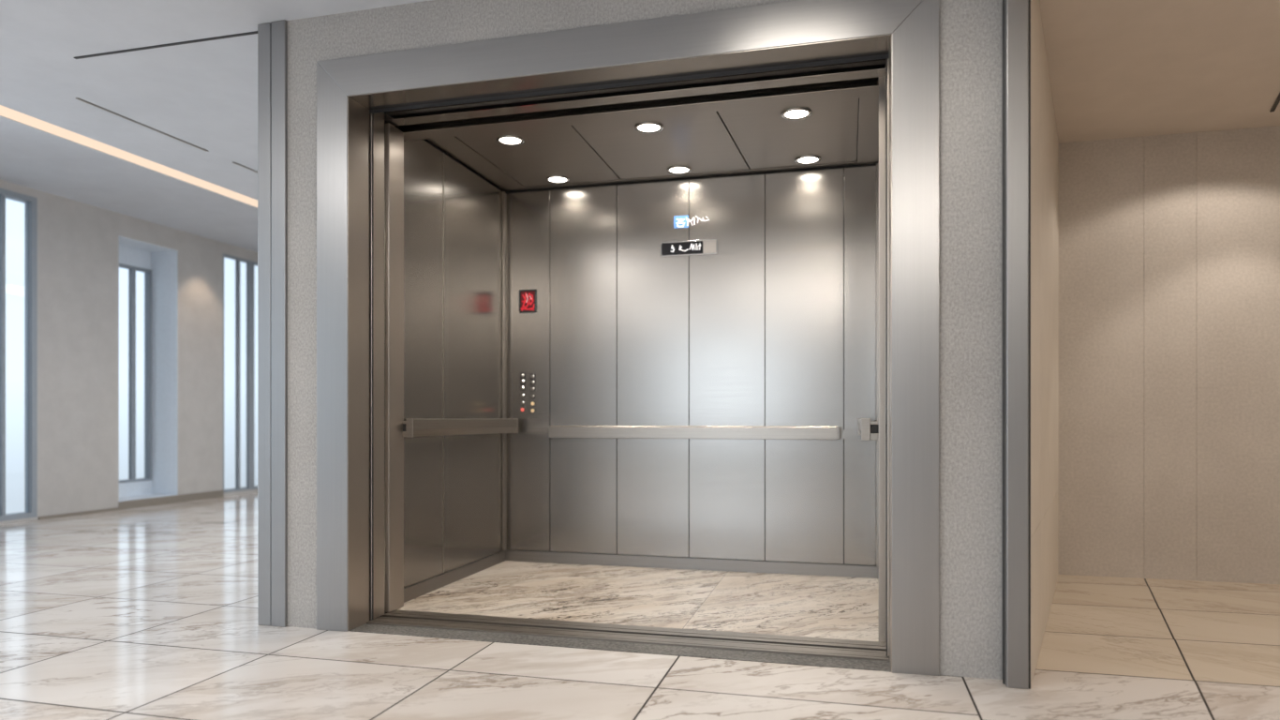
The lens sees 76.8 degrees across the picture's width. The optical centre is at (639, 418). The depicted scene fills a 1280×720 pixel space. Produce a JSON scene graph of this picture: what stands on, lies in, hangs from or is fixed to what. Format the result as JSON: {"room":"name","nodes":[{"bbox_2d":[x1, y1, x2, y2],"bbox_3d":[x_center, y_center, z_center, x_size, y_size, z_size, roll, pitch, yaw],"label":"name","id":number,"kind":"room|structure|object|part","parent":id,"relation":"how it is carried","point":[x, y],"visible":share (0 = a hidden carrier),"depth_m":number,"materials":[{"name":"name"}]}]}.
{"room":"elevator lobby","nodes":[
{"label":"elevator lobby","id":0,"kind":"room"},
{"bbox_2d":[0,178,257,524],"bbox_3d":[-7.087,-0.630,3.996,0.160,3.280,18.600,0,0,14],"label":"wall","id":1,"kind":"structure","parent":0,"point":[78,241],"depth_m":8.64,"materials":[{"name":"grey paint"}]},
{"bbox_2d":[0,187,37,520],"bbox_3d":[-6.179,-0.610,7.376,0.090,3.160,1.300,0,0,14],"label":"window","id":2,"kind":"structure","parent":1,"relation":"in","point":[31,202],"depth_m":7.95,"materials":[{"name":"clear glass"}]},
{"bbox_2d":[38,490,223,520],"bbox_3d":[-5.334,0.955,10.443,0.015,0.090,5.040,0,0,14],"label":"baseboard","id":3,"kind":"structure","parent":1,"relation":"attached to","point":[142,502],"depth_m":9.31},
{"bbox_2d":[118,235,178,501],"bbox_3d":[-5.865,-0.555,9.335,0.459,3.010,0.910,0,0,14],"label":"window","id":4,"kind":"structure","parent":1,"relation":"in","point":[159,264],"depth_m":9.70,"materials":[{"name":"clear glass"}]},
{"bbox_3d":[-6.016,-0.530,9.492,0.090,2.540,0.580,0,0,14],"label":"frame","id":5,"kind":"part","parent":4,"relation":"part of","materials":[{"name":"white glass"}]},
{"bbox_2d":[223,253,257,492],"bbox_3d":[-5.278,-0.590,10.872,0.090,3.080,1.020,0,0,14],"label":"window","id":6,"kind":"structure","parent":1,"relation":"in","point":[250,264],"depth_m":10.86,"materials":[{"name":"clear glass"}]},
{"bbox_2d":[0,116,257,252],"bbox_3d":[-5.757,-2.320,3.705,3.800,0.100,18.700,0,0,14],"label":"ceiling","id":7,"kind":"structure","parent":0,"point":[31,157],"depth_m":7.90,"materials":[{"name":"white paint"}]},
{"bbox_2d":[0,0,430,199],"bbox_3d":[-1.574,-1.970,2.626,5.680,0.100,18.700,0,0,14],"label":"ceiling","id":8,"kind":"structure","parent":0,"point":[203,95],"depth_m":4.46,"materials":[{"name":"white paint"}]},
{"bbox_2d":[0,104,257,208],"bbox_3d":[-4.354,-1.950,3.601,0.190,0.061,17.800,0,0,14],"label":"light","id":9,"kind":"object","parent":8,"relation":"attached to","point":[8,113],"visible":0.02,"depth_m":5.84,"materials":[{"name":"white plastic"}]},
{"bbox_2d":[75,97,208,151],"bbox_3d":[-3.234,-1.923,5.300,0.020,0.014,0.991,0,0,16],"label":"ceiling slot","id":10,"kind":"object","parent":8,"relation":"attached to","point":[81,99],"visible":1,"depth_m":5.23,"materials":[{"name":"metal"}]},
{"bbox_2d":[73,30,257,59],"bbox_3d":[-2.428,-1.923,4.141,1.190,0.014,0.017,0,0,14],"label":"ceiling slot","id":11,"kind":"object","parent":8,"relation":"attached to","point":[255,32],"visible":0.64,"depth_m":4.14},
{"bbox_2d":[232,162,257,172],"bbox_3d":[-2.904,-1.923,6.521,0.020,0.014,1.021,0,0,16],"label":"ceiling slot","id":12,"kind":"object","parent":8,"relation":"attached to","point":[232,162],"visible":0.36,"depth_m":6.14,"materials":[{"name":"metal"}]},
{"bbox_2d":[0,485,1279,719],"bbox_3d":[-1.097,1.001,2.555,13.800,0.001,18.800,0,0,14],"label":"floor","id":13,"kind":"structure","parent":0,"point":[147,612],"depth_m":3.31,"materials":[{"name":"stone"}]},
{"bbox_2d":[349,623,891,671],"bbox_3d":[-0.172,1.000,3.563,2.448,0.005,0.133,0,0,14],"label":"threshold","id":14,"kind":"object","parent":13,"relation":"on","point":[666,649],"visible":0.93,"depth_m":3.51,"materials":[{"name":"metal"}]},
{"bbox_2d":[384,75,885,641],"bbox_3d":[0.081,-0.350,4.610,2.645,2.700,1.672,0,0,14],"label":"car","id":15,"kind":"object","parent":13,"relation":"on","point":[784,325],"visible":0.74,"depth_m":5.18,"materials":[{"name":"metal"}]},
{"bbox_3d":[-1.300,-0.263,4.197,0.077,2.499,0.144,0,0,14],"label":"post","id":16,"kind":"part","parent":15,"relation":"part of","materials":[{"name":"metal"}]},
{"bbox_3d":[-1.254,-0.334,4.513,0.012,2.502,0.607,0,0,14],"label":"panel","id":17,"kind":"part","parent":15,"relation":"part of","materials":[{"name":"metal"}]},
{"bbox_3d":[-1.139,0.958,4.943,0.020,0.076,1.500,0,0,14],"label":"kick plate","id":18,"kind":"part","parent":15,"relation":"part of","materials":[{"name":"metal"}]},
{"bbox_2d":[402,417,518,437],"bbox_3d":[-1.078,0.046,4.907,0.132,0.101,1.390,0,0,14],"label":"handrail","id":19,"kind":"object","parent":15,"relation":"attached to","point":[412,427],"visible":0.79,"depth_m":4.70,"materials":[{"name":"metal"}]},
{"bbox_3d":[-1.073,-0.334,5.213,0.012,2.502,0.830,0,0,14],"label":"panel","id":20,"kind":"part","parent":15,"relation":"part of","materials":[{"name":"metal"}]},
{"bbox_3d":[-0.950,-0.334,5.626,0.020,2.502,0.023,0,0,14],"label":"corner trim","id":21,"kind":"part","parent":15,"relation":"part of","materials":[{"name":"metal"}]},
{"bbox_2d":[496,134,524,145],"bbox_3d":[-0.745,-1.598,4.633,0.160,0.008,0.160,0,0,14],"label":"recessed light","id":22,"kind":"object","parent":15,"relation":"attached to","point":[506,140],"visible":1,"depth_m":4.63,"materials":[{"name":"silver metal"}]},
{"bbox_2d":[520,372,535,413],"bbox_3d":[-0.785,-0.182,5.630,0.111,0.282,0.009,0,0,14],"label":"control panel","id":23,"kind":"object","parent":15,"relation":"attached to","point":[522,375],"visible":1,"depth_m":5.62,"materials":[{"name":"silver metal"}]},
{"bbox_2d":[519,289,536,312],"bbox_3d":[-0.783,-0.822,5.628,0.130,0.160,0.012,0,0,14],"label":"indicator","id":24,"kind":"object","parent":15,"relation":"attached to","point":[528,298],"visible":1,"depth_m":5.62,"materials":[{"name":"red plastic"}]},
{"bbox_3d":[-0.785,-0.334,5.641,0.329,2.502,0.012,0,0,14],"label":"panel","id":25,"kind":"part","parent":15,"relation":"part of","materials":[{"name":"metal"}]},
{"bbox_3d":[-0.609,-1.611,4.897,0.694,0.017,1.211,0,0,14],"label":"ceiling panel","id":26,"kind":"part","parent":15,"relation":"part of","materials":[{"name":"metal"}]},
{"bbox_2d":[545,175,569,183],"bbox_3d":[-0.550,-1.598,5.388,0.160,0.008,0.160,0,0,14],"label":"recessed light","id":27,"kind":"object","parent":15,"relation":"attached to","point":[556,179],"visible":1,"depth_m":5.38,"materials":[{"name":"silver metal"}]},
{"bbox_3d":[-0.390,-0.334,5.539,0.479,2.502,0.012,0,0,14],"label":"panel","id":28,"kind":"part","parent":15,"relation":"part of","materials":[{"name":"metal"}]},
{"bbox_2d":[634,121,663,133],"bbox_3d":[0.049,-1.598,4.428,0.160,0.008,0.160,0,0,14],"label":"recessed light","id":29,"kind":"object","parent":15,"relation":"attached to","point":[645,126],"visible":1,"depth_m":4.42,"materials":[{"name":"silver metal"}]},
{"bbox_3d":[0.085,-0.334,5.416,0.494,2.502,0.012,0,0,14],"label":"panel","id":30,"kind":"part","parent":15,"relation":"part of","materials":[{"name":"metal"}]},
{"bbox_3d":[0.137,-1.611,4.704,0.857,0.017,1.211,0,0,14],"label":"ceiling panel","id":31,"kind":"part","parent":15,"relation":"part of","materials":[{"name":"metal"}]},
{"bbox_2d":[667,165,691,174],"bbox_3d":[0.252,-1.598,5.181,0.160,0.008,0.160,0,0,14],"label":"recessed light","id":32,"kind":"object","parent":15,"relation":"attached to","point":[676,170],"visible":1,"depth_m":5.18,"materials":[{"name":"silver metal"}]},
{"bbox_2d":[660,238,717,256],"bbox_3d":[0.324,-1.133,5.343,0.385,0.099,0.010,0,0,14],"label":"plaque","id":33,"kind":"object","parent":15,"relation":"attached to","point":[706,246],"visible":1,"depth_m":5.34,"materials":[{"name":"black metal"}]},
{"bbox_2d":[518,425,861,439],"bbox_3d":[0.258,0.087,5.316,2.315,0.083,0.095,0,0,14],"label":"handrail","id":34,"kind":"object","parent":15,"relation":"attached to","point":[554,431],"visible":0.95,"depth_m":5.25,"materials":[{"name":"metal"}]},
{"bbox_2d":[673,215,709,228],"bbox_3d":[0.342,-1.309,5.342,0.239,0.082,0.004,0,0,14],"label":"label","id":35,"kind":"object","parent":15,"relation":"attached to","point":[679,221],"visible":1,"depth_m":5.36,"materials":[{"name":"plastic"}]},
{"bbox_3d":[0.274,-1.309,5.360,0.098,0.082,0.002,0,0,14],"label":"panel","id":36,"kind":"part","parent":35,"relation":"part of","materials":[{"name":"plastic"}]},
{"bbox_3d":[0.275,0.958,5.363,2.525,0.076,0.020,0,0,14],"label":"kick plate","id":37,"kind":"part","parent":15,"relation":"part of","materials":[{"name":"metal"}]},
{"bbox_3d":[0.568,-0.334,5.292,0.496,2.502,0.012,0,0,14],"label":"panel","id":38,"kind":"part","parent":15,"relation":"part of","materials":[{"name":"metal"}]},
{"bbox_3d":[0.847,-1.611,4.521,0.719,0.017,1.211,0,0,14],"label":"ceiling panel","id":39,"kind":"part","parent":15,"relation":"part of","materials":[{"name":"metal"}]},
{"bbox_2d":[780,107,811,119],"bbox_3d":[0.820,-1.598,4.229,0.160,0.008,0.160,0,0,14],"label":"recessed light","id":40,"kind":"object","parent":15,"relation":"attached to","point":[794,113],"visible":1,"depth_m":4.23,"materials":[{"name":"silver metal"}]},
{"bbox_3d":[1.050,-0.334,5.168,0.491,2.502,0.012,0,0,14],"label":"panel","id":41,"kind":"part","parent":15,"relation":"part of","materials":[{"name":"metal"}]},
{"bbox_2d":[794,155,820,163],"bbox_3d":[1.036,-1.598,4.979,0.160,0.008,0.160,0,0,14],"label":"recessed light","id":42,"kind":"object","parent":15,"relation":"attached to","point":[804,159],"visible":1,"depth_m":4.98,"materials":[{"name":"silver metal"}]},
{"bbox_3d":[1.394,-0.334,5.079,0.212,2.502,0.012,0,0,14],"label":"panel","id":43,"kind":"part","parent":15,"relation":"part of","materials":[{"name":"metal"}]},
{"bbox_2d":[857,417,878,440],"bbox_3d":[1.239,0.046,4.310,0.132,0.101,1.390,0,0,14],"label":"handrail","id":44,"kind":"object","parent":15,"relation":"attached to","point":[869,429],"visible":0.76,"depth_m":3.65,"materials":[{"name":"metal"}]},
{"bbox_3d":[1.194,0.046,4.321,0.035,0.097,1.365,0,0,14],"label":"rail","id":45,"kind":"part","parent":44,"relation":"part of","materials":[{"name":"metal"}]},
{"bbox_3d":[1.475,-0.334,5.000,0.020,2.502,0.023,0,0,14],"label":"corner trim","id":46,"kind":"part","parent":15,"relation":"part of","materials":[{"name":"metal"}]},
{"bbox_3d":[1.077,-0.286,3.588,0.030,2.548,0.014,0,0,14],"label":"post","id":47,"kind":"part","parent":15,"relation":"part of","materials":[{"name":"metal"}]},
{"bbox_2d":[287,0,1001,679],"bbox_3d":[-0.128,-0.460,3.549,3.220,2.920,0.120,0,0,14],"label":"wall","id":48,"kind":"structure","parent":0,"point":[970,30],"depth_m":3.14,"materials":[{"name":"paint"}]},
{"bbox_2d":[257,20,287,626],"bbox_3d":[-1.768,-0.459,3.954,0.158,2.918,0.116,0,0,14],"label":"trim","id":49,"kind":"structure","parent":48,"relation":"attached to","point":[272,37],"depth_m":3.90,"materials":[{"name":"metal"}]},
{"bbox_2d":[366,616,889,660],"bbox_3d":[-0.140,1.005,3.689,2.448,0.030,0.126,0,0,14],"label":"sill","id":50,"kind":"structure","parent":48,"relation":"attached to","point":[867,654],"depth_m":3.65,"materials":[{"name":"metal"}]},
{"bbox_2d":[316,0,939,675],"bbox_3d":[-0.164,-0.350,3.572,2.791,2.700,0.175,0,0,14],"label":"elevator door frame","id":51,"kind":"structure","parent":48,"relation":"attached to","point":[797,31],"depth_m":3.45,"materials":[{"name":"metal"}]},
{"bbox_2d":[369,53,889,141],"bbox_3d":[-0.092,-1.560,3.873,2.568,0.120,0.445,0,0,14],"label":"door track","id":52,"kind":"object","parent":51,"relation":"attached to","point":[855,77],"visible":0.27,"depth_m":3.85,"materials":[{"name":"metal"}]},
{"bbox_2d":[369,112,384,619],"bbox_3d":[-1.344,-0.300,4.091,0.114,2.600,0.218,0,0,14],"label":"elevator door","id":53,"kind":"structure","parent":52,"relation":"hanging from","point":[376,120],"depth_m":4.00,"materials":[{"name":"metal"}]},
{"bbox_2d":[885,58,889,655],"bbox_3d":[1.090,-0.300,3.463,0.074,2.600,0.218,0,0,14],"label":"elevator door","id":54,"kind":"structure","parent":52,"relation":"hanging from","point":[886,59],"depth_m":3.37,"materials":[{"name":"metal"}]},
{"bbox_2d":[381,609,886,651],"bbox_3d":[-0.105,1.004,3.822,2.448,0.032,0.126,0,0,14],"label":"sill","id":55,"kind":"structure","parent":48,"relation":"attached to","point":[408,614],"depth_m":3.77,"materials":[{"name":"metal"}]},
{"bbox_2d":[1002,0,1058,685],"bbox_3d":[2.052,-0.460,4.154,0.096,2.920,2.606,0,0,30],"label":"wall","id":56,"kind":"structure","parent":0,"point":[1044,135],"depth_m":3.46,"materials":[{"name":"paint"}]},
{"bbox_2d":[1001,0,1030,688],"bbox_3d":[1.430,-0.459,3.088,0.084,2.918,0.195,0,0,14],"label":"trim","id":57,"kind":"structure","parent":56,"relation":"attached to","point":[1017,12],"depth_m":3.00,"materials":[{"name":"metal"}]},
{"bbox_2d":[1039,0,1279,143],"bbox_3d":[2.417,-1.825,-1.346,4.048,0.100,13.000,0,0,14],"label":"ceiling","id":58,"kind":"structure","parent":0,"point":[1118,68],"depth_m":4.05,"materials":[{"name":"beige paint"}]},
{"bbox_2d":[1269,91,1279,112],"bbox_3d":[3.413,-1.776,4.257,0.020,0.018,0.900,0,0,30],"label":"ceiling track","id":59,"kind":"object","parent":58,"relation":"attached to","point":[1277,100],"visible":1,"depth_m":4.52,"materials":[{"name":"black metal"}]},
{"bbox_2d":[1058,125,1279,583],"bbox_3d":[4.537,-0.460,4.779,4.000,2.920,0.120,0,0,14],"label":"wall","id":60,"kind":"structure","parent":0,"point":[1169,245],"depth_m":5.03,"materials":[{"name":"paint"}]}
]}

